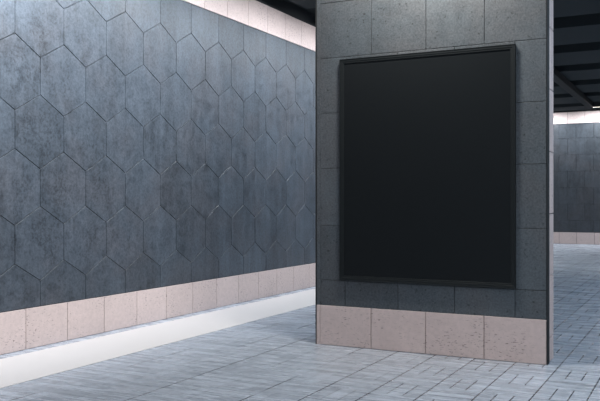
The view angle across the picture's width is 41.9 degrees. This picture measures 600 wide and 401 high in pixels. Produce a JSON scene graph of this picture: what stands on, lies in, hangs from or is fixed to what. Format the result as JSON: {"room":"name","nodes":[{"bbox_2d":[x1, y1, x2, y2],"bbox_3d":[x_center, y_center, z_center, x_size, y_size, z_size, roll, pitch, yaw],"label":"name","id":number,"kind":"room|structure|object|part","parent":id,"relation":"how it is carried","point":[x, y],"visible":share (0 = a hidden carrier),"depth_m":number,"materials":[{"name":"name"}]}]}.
{"room":"metro station","nodes":[
{"label":"metro station","id":0,"kind":"room"},
{"bbox_2d":[0,0,314,354],"bbox_3d":[0.246,-0.883,14.034,0.206,4.800,33.180,0,0,27],"label":"wall","id":1,"kind":"structure","parent":0,"point":[157,157],"depth_m":9.63,"materials":[{"name":"stone"}]},
{"bbox_2d":[0,244,599,400],"bbox_3d":[7.048,1.613,10.530,15.505,0.200,33.180,0,0,27],"label":"floor","id":2,"kind":"structure","parent":0,"point":[277,357],"depth_m":7.04,"materials":[{"name":"grey tile"}]},
{"bbox_2d":[0,289,314,388],"bbox_3d":[0.840,1.514,13.584,0.915,0.006,32.830,0,0,27],"label":"light strip","id":3,"kind":"object","parent":2,"relation":"on","point":[14,370],"visible":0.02,"depth_m":8.49,"materials":[{"name":"white plastic"}]},
{"bbox_2d":[315,0,552,364],"bbox_3d":[1.296,-0.790,7.885,2.365,4.599,0.358,0,0,27],"label":"pillar","id":4,"kind":"structure","parent":2,"relation":"on","point":[502,324],"depth_m":7.62,"materials":[{"name":"stone"}]},
{"bbox_3d":[0.194,-0.789,8.314,0.014,4.599,0.109,0,0,27],"label":"corner trim","id":5,"kind":"part","parent":4,"relation":"part of","materials":[{"name":"black metal"}]},
{"bbox_2d":[339,44,515,288],"bbox_3d":[1.211,-0.319,7.713,1.790,2.276,0.034,0,0,27],"label":"display board","id":6,"kind":"object","parent":4,"relation":"attached to","point":[427,140],"visible":1,"depth_m":7.67,"materials":[{"name":"black metal"}]},
{"bbox_3d":[2.287,-0.791,7.237,0.008,4.599,0.109,0,0,27],"label":"corner trim","id":7,"kind":"part","parent":4,"relation":"part of","materials":[{"name":"black metal"}]},
{"bbox_2d":[284,0,599,110],"bbox_3d":[7.048,-3.287,10.536,15.505,0.400,33.180,0,0,27],"label":"ceiling","id":8,"kind":"structure","parent":0,"point":[576,23],"depth_m":16.15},
{"bbox_2d":[553,67,594,108],"bbox_3d":[5.381,-2.998,17.366,0.200,0.158,16.800,0,0,27],"label":"beam","id":9,"kind":"structure","parent":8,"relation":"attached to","point":[561,80],"depth_m":20.75,"materials":[{"name":"black metal"}]},
{"bbox_2d":[593,102,599,106],"bbox_3d":[9.953,-2.984,24.021,1.880,0.168,0.060,0,0,27],"label":"ceiling lamp","id":10,"kind":"object","parent":8,"relation":"attached to","point":[595,104],"visible":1,"depth_m":24.37,"materials":[{"name":"white"}]},
{"bbox_2d":[551,109,599,244],"bbox_3d":[14.593,-0.869,25.196,15.505,4.800,0.200,0,0,27],"label":"wall","id":11,"kind":"structure","parent":0,"point":[576,133],"depth_m":27.57,"materials":[{"name":"grey concrete"}]}
]}

